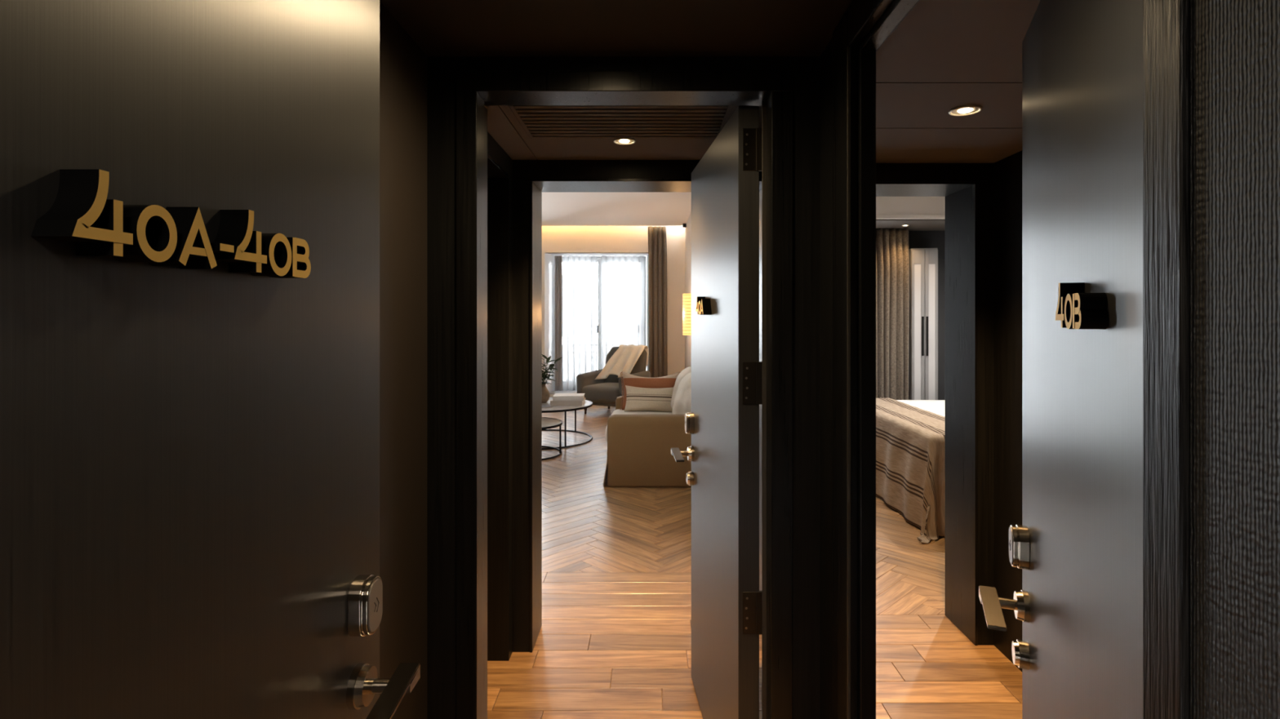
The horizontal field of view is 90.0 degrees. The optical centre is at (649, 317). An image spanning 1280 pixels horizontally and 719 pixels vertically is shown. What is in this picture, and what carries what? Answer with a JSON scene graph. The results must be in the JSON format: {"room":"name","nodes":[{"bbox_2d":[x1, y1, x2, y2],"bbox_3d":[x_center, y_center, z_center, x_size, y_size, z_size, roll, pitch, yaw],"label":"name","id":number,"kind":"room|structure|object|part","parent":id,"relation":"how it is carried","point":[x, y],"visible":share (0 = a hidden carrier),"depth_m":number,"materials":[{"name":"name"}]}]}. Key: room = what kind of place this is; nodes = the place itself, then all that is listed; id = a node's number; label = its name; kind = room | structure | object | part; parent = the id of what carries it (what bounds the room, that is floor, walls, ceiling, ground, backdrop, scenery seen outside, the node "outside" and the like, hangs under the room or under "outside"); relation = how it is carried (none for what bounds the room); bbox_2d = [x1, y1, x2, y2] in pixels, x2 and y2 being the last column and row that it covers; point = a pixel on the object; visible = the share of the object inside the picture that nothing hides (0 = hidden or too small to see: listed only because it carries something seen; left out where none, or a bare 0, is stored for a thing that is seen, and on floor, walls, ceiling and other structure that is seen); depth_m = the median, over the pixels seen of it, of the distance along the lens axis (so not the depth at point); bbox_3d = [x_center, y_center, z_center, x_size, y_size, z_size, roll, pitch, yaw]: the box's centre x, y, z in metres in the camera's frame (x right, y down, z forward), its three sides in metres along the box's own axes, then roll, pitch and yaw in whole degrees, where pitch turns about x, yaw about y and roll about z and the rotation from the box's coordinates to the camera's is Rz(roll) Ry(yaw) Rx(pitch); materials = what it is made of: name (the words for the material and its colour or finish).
{"room":"hotel corridor","nodes":[
{"label":"hotel corridor","id":0,"kind":"room"},
{"bbox_2d":[379,0,512,718],"bbox_3d":[-0.675,0.394,1.490,0.150,2.200,2.740,0,0,0],"label":"wall","id":1,"kind":"structure","parent":0,"point":[402,63],"depth_m":1.63,"materials":[{"name":"brown paint"}]},
{"bbox_2d":[0,0,420,718],"bbox_3d":[-0.433,0.443,0.632,0.143,2.087,0.874,0,0,0],"label":"door","id":2,"kind":"structure","parent":1,"relation":"in","point":[189,189],"depth_m":0.62,"materials":[{"name":"brown wood"}]},
{"bbox_3d":[-0.379,0.557,0.932,0.033,0.024,0.160,0,0,0],"label":"lever blade","id":3,"kind":"part","parent":2,"relation":"part of","materials":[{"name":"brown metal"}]},
{"bbox_3d":[-0.396,0.564,0.989,0.068,0.026,0.043,0,0,0],"label":"handle","id":4,"kind":"part","parent":2,"relation":"part of","materials":[{"name":"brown metal"}]},
{"bbox_2d":[542,226,684,397],"bbox_3d":[-1.725,-0.206,11.110,4.750,3.400,0.100,0,0,0],"label":"wall","id":5,"kind":"structure","parent":0,"point":[555,239],"depth_m":11.06,"materials":[{"name":"white paint"}]},
{"bbox_2d":[544,253,648,393],"bbox_3d":[-0.882,0.095,11.376,2.104,2.642,0.628,0,0,0],"label":"window","id":6,"kind":"structure","parent":5,"relation":"in","point":[549,263],"depth_m":11.44,"materials":[{"name":"white paint"}]},
{"bbox_2d":[554,255,562,391],"bbox_3d":[-1.622,0.094,11.400,0.141,2.400,0.092,0,0,0],"label":"sheer curtain","id":7,"kind":"object","parent":6,"relation":"hanging from","point":[557,259],"visible":0.98,"depth_m":11.37,"materials":[{"name":"grey fabric"}]},
{"bbox_2d":[562,256,597,391],"bbox_3d":[-1.245,0.094,11.420,0.634,2.400,0.092,0,0,0],"label":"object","id":8,"kind":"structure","parent":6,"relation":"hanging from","point":[580,274],"depth_m":11.40,"materials":[{"name":"white fabric"}]},
{"bbox_3d":[-1.270,0.095,11.650,0.771,2.338,0.050,0,0,0],"label":"sash","id":9,"kind":"part","parent":6,"relation":"part of","materials":[{"name":"white paint"}]},
{"bbox_3d":[-0.882,0.095,11.655,1.650,2.442,0.070,0,0,0],"label":"frame","id":10,"kind":"part","parent":6,"relation":"part of","materials":[{"name":"white paint"}]},
{"bbox_2d":[600,256,644,368],"bbox_3d":[-0.478,0.094,11.419,0.803,2.400,0.098,0,0,0],"label":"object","id":11,"kind":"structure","parent":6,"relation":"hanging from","point":[622,277],"depth_m":11.40,"materials":[{"name":"white fabric"}]},
{"bbox_2d":[541,191,691,226],"bbox_3d":[-1.725,-1.786,7.150,4.750,0.440,8.100,0,0,0],"label":"ceiling","id":12,"kind":"structure","parent":0,"point":[558,208],"depth_m":9.16,"materials":[{"name":"white paint"}]},
{"bbox_2d":[648,226,667,377],"bbox_3d":[0.139,-0.045,10.929,0.342,3.038,0.140,0,0,0],"label":"curtain","id":13,"kind":"object","parent":12,"relation":"hanging from","point":[657,240],"visible":0.87,"depth_m":10.90,"materials":[{"name":"brown fabric"}]},
{"bbox_2d":[426,56,820,718],"bbox_3d":[-0.122,0.394,1.764,1.255,2.200,0.073,0,0,0],"label":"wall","id":14,"kind":"structure","parent":0,"point":[441,70],"depth_m":1.73,"materials":[{"name":"brown wood"}]},
{"bbox_2d":[456,71,792,718],"bbox_3d":[-0.068,0.414,1.798,0.905,2.159,0.155,0,0,0],"label":"door frame","id":15,"kind":"structure","parent":14,"relation":"attached to","point":[772,91],"depth_m":1.72,"materials":[{"name":"brown wood"}]},
{"bbox_2d":[671,105,761,718],"bbox_3d":[0.203,0.443,2.224,0.158,2.087,0.854,0,0,-5],"label":"door","id":16,"kind":"structure","parent":14,"relation":"in","point":[722,423],"depth_m":1.96,"materials":[{"name":"brown wood"}]},
{"bbox_3d":[0.110,0.543,2.541,0.033,0.024,0.160,0,0,-5],"label":"lever blade","id":17,"kind":"part","parent":16,"relation":"part of","materials":[{"name":"silver metal"}]},
{"bbox_3d":[0.123,0.550,2.599,0.068,0.026,0.043,0,0,-5],"label":"handle","id":18,"kind":"part","parent":16,"relation":"part of","materials":[{"name":"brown metal"}]},
{"bbox_2d":[512,160,761,652],"bbox_3d":[-1.725,-0.056,2.980,4.750,3.100,0.240,0,0,0],"label":"wall","id":19,"kind":"structure","parent":0,"point":[523,171],"depth_m":2.86,"materials":[{"name":"brown wood"}]},
{"bbox_2d":[529,178,761,653],"bbox_3d":[0.005,0.436,2.980,1.080,2.116,0.250,0,0,0],"label":"door frame","id":20,"kind":"structure","parent":19,"relation":"attached to","point":[537,186],"depth_m":2.95,"materials":[{"name":"brown wood"}]},
{"bbox_2d":[684,211,691,368],"bbox_3d":[0.630,-0.056,7.080,0.040,3.100,7.960,0,0,0],"label":"wall","id":21,"kind":"structure","parent":0,"point":[688,228],"depth_m":10.02,"materials":[{"name":"white paint"}]},
{"bbox_2d":[682,293,691,335],"bbox_3d":[0.544,-0.051,9.300,0.132,0.600,0.207,0,0,0],"label":"wall sconce","id":22,"kind":"object","parent":21,"relation":"attached to","point":[686,298],"visible":0.99,"depth_m":9.22,"materials":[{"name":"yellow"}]},
{"bbox_2d":[379,0,1039,163],"bbox_3d":[0.085,-0.756,1.665,3.170,0.100,3.090,0,0,0],"label":"ceiling","id":23,"kind":"structure","parent":0,"point":[440,28],"depth_m":1.66,"materials":[{"name":"black"}]},
{"bbox_3d":[-1.002,-0.712,2.450,0.996,0.012,1.300,0,0,0],"label":"ceiling panel","id":24,"kind":"part","parent":23,"relation":"part of","materials":[{"name":"brown wood"}]},
{"bbox_2d":[508,105,732,137],"bbox_3d":[-0.098,-0.712,2.308,0.745,0.012,0.415,0,0,0],"label":"ceiling vent","id":25,"kind":"object","parent":23,"relation":"in","point":[537,121],"visible":0.88,"depth_m":2.30,"materials":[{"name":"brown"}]},
{"bbox_2d":[613,137,635,144],"bbox_3d":[-0.100,-0.704,2.545,0.090,0.009,0.090,0,0,0],"label":"recessed light","id":26,"kind":"object","parent":23,"relation":"in","point":[621,140],"visible":1,"depth_m":2.54,"materials":[{"name":"white glass"}]},
{"bbox_3d":[1.085,-0.712,2.651,0.970,0.012,0.537,0,0,0],"label":"ceiling panel","id":27,"kind":"part","parent":23,"relation":"part of","materials":[{"name":"brown wood"}]},
{"bbox_3d":[1.085,-0.712,2.151,0.970,0.012,0.455,0,0,0],"label":"ceiling panel","id":28,"kind":"part","parent":23,"relation":"part of","materials":[{"name":"brown wood"}]},
{"bbox_3d":[1.085,-0.712,1.209,0.970,0.012,1.418,0,0,0],"label":"ceiling panel","id":29,"kind":"part","parent":23,"relation":"part of","materials":[{"name":"brown"}]},
{"bbox_2d":[948,104,982,115],"bbox_3d":[1.070,-0.704,2.170,0.103,0.009,0.103,0,0,0],"label":"recessed light","id":30,"kind":"object","parent":23,"relation":"in","point":[963,110],"visible":1,"depth_m":2.16,"materials":[{"name":"white glass"}]},
{"bbox_2d":[487,404,1022,718],"bbox_3d":[0.100,1.524,5.010,8.200,0.060,13.220,0,0,0],"label":"floor","id":31,"kind":"structure","parent":0,"point":[608,645],"depth_m":3.16,"materials":[{"name":"brown wood"}]},
{"bbox_2d":[542,417,562,460],"bbox_3d":[-1.360,1.320,7.020,0.800,0.346,0.800,0,0,0],"label":"coffee table","id":32,"kind":"object","parent":31,"relation":"on","point":[547,423],"visible":0.37,"depth_m":6.98,"materials":[{"name":"black metal"}]},
{"bbox_3d":[-0.975,1.325,6.993,0.018,0.323,0.018,0,0,0],"label":"leg","id":33,"kind":"part","parent":32,"relation":"part of","materials":[{"name":"black metal"}]},
{"bbox_2d":[542,397,592,449],"bbox_3d":[-1.330,1.273,7.860,1.260,0.442,1.260,0,0,0],"label":"coffee table","id":34,"kind":"object","parent":31,"relation":"on","point":[588,403],"visible":0.31,"depth_m":7.51,"materials":[{"name":"black metal"}]},
{"bbox_2d":[542,404,552,408],"bbox_3d":[-1.310,1.047,7.550,0.284,0.008,0.204,0,0,-25],"label":"magazine","id":35,"kind":"object","parent":34,"relation":"on","point":[543,406],"visible":0.44,"depth_m":7.55,"materials":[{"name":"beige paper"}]},
{"bbox_2d":[542,354,561,403],"bbox_3d":[-1.320,0.750,7.954,0.474,0.604,0.315,0,0,0],"label":"vase","id":36,"kind":"object","parent":34,"relation":"on","point":[545,393],"visible":0.55,"depth_m":7.92,"materials":[{"name":"brown ceramic"}]},
{"bbox_3d":[-0.968,1.277,7.362,0.018,0.418,0.018,0,0,0],"label":"leg","id":37,"kind":"part","parent":34,"relation":"part of","materials":[{"name":"black metal"}]},
{"bbox_2d":[550,398,585,405],"bbox_3d":[-0.993,1.023,7.805,0.385,0.058,0.290,0,0,3],"label":"book","id":38,"kind":"object","parent":34,"relation":"on","point":[552,402],"visible":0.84,"depth_m":7.66,"materials":[{"name":"beige paper"}]},
{"bbox_2d":[552,393,584,400],"bbox_3d":[-0.983,0.966,7.810,0.365,0.055,0.280,0,0,-2],"label":"book","id":39,"kind":"object","parent":38,"relation":"on","point":[557,397],"visible":1,"depth_m":7.67,"materials":[{"name":"beige paper"}]},
{"bbox_3d":[-0.968,1.277,8.358,0.018,0.418,0.018,0,0,0],"label":"leg","id":40,"kind":"part","parent":34,"relation":"part of","materials":[{"name":"black metal"}]},
{"bbox_2d":[576,346,650,413],"bbox_3d":[-0.550,0.984,10.119,0.939,1.020,0.972,0,0,29],"label":"armchair","id":41,"kind":"object","parent":31,"relation":"on","point":[605,392],"visible":0.48,"depth_m":9.93,"materials":[{"name":"grey fabric"}]},
{"bbox_3d":[-0.917,1.020,10.275,0.131,0.358,0.763,0,0,28],"label":"arm","id":42,"kind":"part","parent":41,"relation":"part of","materials":[{"name":"grey fabric"}]},
{"bbox_3d":[-0.594,1.174,10.039,0.710,0.290,0.790,0,0,29],"label":"seat","id":43,"kind":"part","parent":41,"relation":"part of","materials":[{"name":"grey fabric"}]},
{"bbox_3d":[-0.565,1.289,10.091,0.740,0.110,0.780,0,0,29],"label":"seat rail","id":44,"kind":"part","parent":41,"relation":"part of","materials":[{"name":"grey fabric"}]},
{"bbox_2d":[595,344,648,379],"bbox_3d":[-0.437,0.708,10.251,0.709,0.552,0.597,0,0,29],"label":"throw blanket","id":45,"kind":"object","parent":41,"relation":"on","point":[625,357],"visible":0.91,"depth_m":10.21,"materials":[{"name":"beige fabric"}]},
{"bbox_3d":[-0.379,0.874,10.427,0.720,0.800,0.268,0,0,29],"label":"backrest","id":46,"kind":"part","parent":41,"relation":"part of","materials":[{"name":"grey fabric"}]},
{"bbox_3d":[-0.223,1.020,9.890,0.131,0.358,0.763,0,0,30],"label":"arm","id":47,"kind":"part","parent":41,"relation":"part of","materials":[{"name":"grey fabric"}]},
{"bbox_2d":[603,366,691,487],"bbox_3d":[0.086,1.002,6.420,1.029,0.976,1.587,0,0,0],"label":"sofa","id":48,"kind":"object","parent":31,"relation":"on","point":[640,443],"visible":0.59,"depth_m":5.64,"materials":[{"name":"beige fabric"}]},
{"bbox_2d":[604,425,607,441],"bbox_3d":[-0.038,1.077,6.120,0.760,0.192,0.615,0,0,0],"label":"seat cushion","id":49,"kind":"object","parent":48,"relation":"on","point":[606,431],"depth_m":5.86,"materials":[{"name":"fabric"}]},
{"bbox_3d":[0.107,1.178,7.110,0.975,0.623,0.206,0,0,0],"label":"arm","id":50,"kind":"part","parent":48,"relation":"part of","materials":[{"name":"beige fabric"}]},
{"bbox_2d":[611,408,671,415],"bbox_3d":[-0.038,1.077,6.720,0.762,0.192,0.615,0,0,0],"label":"seat cushion","id":51,"kind":"object","parent":48,"relation":"on","point":[617,411],"depth_m":6.66,"materials":[{"name":"fabric"}]},
{"bbox_2d":[624,385,673,412],"bbox_3d":[0.010,0.854,6.735,0.549,0.281,0.146,0,0,4],"label":"lumbar pillow","id":52,"kind":"object","parent":48,"relation":"on","point":[637,398],"visible":0.95,"depth_m":6.69,"materials":[{"name":"beige fabric"}]},
{"bbox_3d":[0.108,1.179,5.730,0.974,0.623,0.207,0,0,0],"label":"arm","id":53,"kind":"part","parent":48,"relation":"part of","materials":[{"name":"beige fabric"}]},
{"bbox_2d":[619,371,679,410],"bbox_3d":[0.015,0.793,6.898,0.678,0.430,0.180,0,0,5],"label":"throw pillow","id":54,"kind":"object","parent":48,"relation":"on","point":[668,381],"visible":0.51,"depth_m":6.87,"materials":[{"name":"orange fabric"}]},
{"bbox_2d":[670,366,691,408],"bbox_3d":[0.384,0.770,6.721,0.339,0.507,0.640,0,0,0],"label":"cushion","id":55,"kind":"object","parent":48,"relation":"on","point":[686,371],"depth_m":6.56,"materials":[{"name":"fabric"}]},
{"bbox_2d":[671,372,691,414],"bbox_3d":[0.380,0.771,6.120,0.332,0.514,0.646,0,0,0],"label":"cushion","id":56,"kind":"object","parent":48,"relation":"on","point":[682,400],"depth_m":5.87,"materials":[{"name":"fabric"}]},
{"bbox_2d":[896,400,945,417],"bbox_3d":[2.909,1.149,5.449,1.848,0.689,2.047,0,0,0],"label":"bed","id":57,"kind":"object","parent":31,"relation":"on","point":[936,406],"visible":0.02,"depth_m":5.96,"materials":[{"name":"white fabric"}]},
{"bbox_2d":[875,397,945,543],"bbox_3d":[2.143,1.147,5.316,0.621,0.693,2.230,0,0,3],"label":"throw","id":58,"kind":"object","parent":57,"relation":"on","point":[910,440],"visible":0.59,"depth_m":4.70,"materials":[{"name":"beige fabric"}]},
{"bbox_2d":[908,248,937,399],"bbox_3d":[2.948,0.374,6.911,0.270,2.240,0.214,0,0,9],"label":"wardrobe","id":59,"kind":"object","parent":31,"relation":"on","point":[923,262],"visible":0.7,"depth_m":6.82,"materials":[{"name":"grey paint"}]},
{"bbox_3d":[2.864,0.389,6.842,0.067,1.930,0.012,0,0,9],"label":"inset panel","id":60,"kind":"part","parent":59,"relation":"part of","materials":[{"name":"grey paint"}]},
{"bbox_3d":[2.868,0.374,6.840,0.129,2.200,0.022,0,0,9],"label":"door","id":61,"kind":"part","parent":59,"relation":"part of","materials":[{"name":"grey paint"}]},
{"bbox_3d":[2.910,0.194,6.816,0.020,0.420,0.015,0,0,9],"label":"pull handle","id":62,"kind":"part","parent":59,"relation":"part of","materials":[{"name":"black metal"}]},
{"bbox_3d":[2.954,0.194,6.809,0.020,0.420,0.015,0,0,9],"label":"pull handle","id":63,"kind":"part","parent":59,"relation":"part of","materials":[{"name":"black metal"}]},
{"bbox_3d":[3.001,0.374,6.819,0.130,2.200,0.022,0,0,9],"label":"door","id":64,"kind":"part","parent":59,"relation":"part of","materials":[{"name":"grey paint"}]},
{"bbox_3d":[3.006,0.389,6.819,0.068,1.930,0.012,0,0,9],"label":"inset panel","id":65,"kind":"part","parent":59,"relation":"part of","materials":[{"name":"grey paint"}]},
{"bbox_2d":[875,196,945,231],"bbox_3d":[2.430,-1.137,6.711,3.540,0.337,0.778,0,0,0],"label":"ceiling","id":66,"kind":"structure","parent":0,"point":[921,213],"depth_m":6.34,"materials":[{"name":"white paint"}]},
{"bbox_2d":[875,228,909,399],"bbox_3d":[2.554,0.254,6.900,0.503,2.440,0.130,0,0,0],"label":"curtain","id":67,"kind":"object","parent":66,"relation":"hanging from","point":[892,248],"visible":0.57,"depth_m":6.87,"materials":[{"name":"brown fabric"}]},
{"bbox_3d":[2.430,-0.975,6.730,3.540,0.013,0.740,0,0,0],"label":"soffit panel","id":68,"kind":"part","parent":66,"relation":"part of","materials":[{"name":"grey paint"}]},
{"bbox_2d":[908,231,945,399],"bbox_3d":[2.475,0.044,7.180,3.650,2.900,0.160,0,0,0],"label":"wall","id":69,"kind":"structure","parent":0,"point":[917,239],"depth_m":7.10,"materials":[{"name":"grey paint"}]},
{"bbox_2d":[875,161,996,645],"bbox_3d":[2.475,0.094,3.065,3.650,2.800,0.290,0,0,0],"label":"wall","id":70,"kind":"structure","parent":0,"point":[983,173],"depth_m":2.92,"materials":[{"name":"black paint"}]},
{"bbox_2d":[875,181,977,645],"bbox_3d":[1.073,0.436,3.065,0.843,2.116,0.300,0,0,0],"label":"door frame","id":71,"kind":"structure","parent":70,"relation":"attached to","point":[961,197],"depth_m":3.04,"materials":[{"name":"brown wood"}]},
{"bbox_2d":[993,151,1022,671],"bbox_3d":[1.117,0.394,1.660,1.105,2.200,2.520,0,0,0],"label":"wall","id":72,"kind":"structure","parent":0,"point":[1007,171],"depth_m":2.82,"materials":[{"name":"brown wood"}]},
{"bbox_2d":[820,0,1279,718],"bbox_3d":[0.512,0.372,0.923,0.105,2.244,1.607,0,0,0],"label":"wall","id":73,"kind":"structure","parent":0,"point":[1235,44],"depth_m":0.51,"materials":[{"name":"paper"}]},
{"bbox_2d":[831,0,1190,718],"bbox_3d":[0.507,0.372,1.069,0.126,2.244,1.034,0,0,0],"label":"door frame","id":74,"kind":"structure","parent":73,"relation":"attached to","point":[865,24],"depth_m":1.25,"materials":[{"name":"brown wood"}]},
{"bbox_3d":[0.461,0.372,1.557,0.018,2.244,0.058,0,0,0],"label":"casing","id":75,"kind":"part","parent":74,"relation":"part of","materials":[{"name":"brown wood"}]},
{"bbox_3d":[0.461,-0.723,1.069,0.018,0.054,1.034,0,0,0],"label":"head casing","id":76,"kind":"part","parent":74,"relation":"part of","materials":[{"name":"brown wood"}]},
{"bbox_3d":[0.458,0.400,1.484,0.024,2.189,0.084,0,0,0],"label":"casing","id":77,"kind":"part","parent":74,"relation":"part of","materials":[{"name":"brown wood"}]},
{"bbox_3d":[0.458,-0.652,1.019,0.024,0.085,0.846,0,0,0],"label":"head casing","id":78,"kind":"part","parent":74,"relation":"part of","materials":[{"name":"brown wood"}]},
{"bbox_3d":[0.514,0.400,0.574,0.112,2.189,0.044,0,0,0],"label":"casing","id":79,"kind":"part","parent":74,"relation":"part of","materials":[{"name":"brown wood"}]},
{"bbox_2d":[978,0,1142,718],"bbox_3d":[0.640,0.443,1.008,0.143,2.087,0.842,0,0,22],"label":"door","id":80,"kind":"structure","parent":73,"relation":"in","point":[1077,546],"depth_m":0.93,"materials":[{"name":"brown wood"}]},
{"bbox_3d":[0.703,0.594,1.313,0.033,0.024,0.160,0,0,22],"label":"lever blade","id":81,"kind":"part","parent":80,"relation":"part of","materials":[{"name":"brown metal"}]},
{"bbox_3d":[0.740,0.601,1.359,0.068,0.026,0.043,0,0,22],"label":"handle","id":82,"kind":"part","parent":80,"relation":"part of","materials":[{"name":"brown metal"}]}
]}

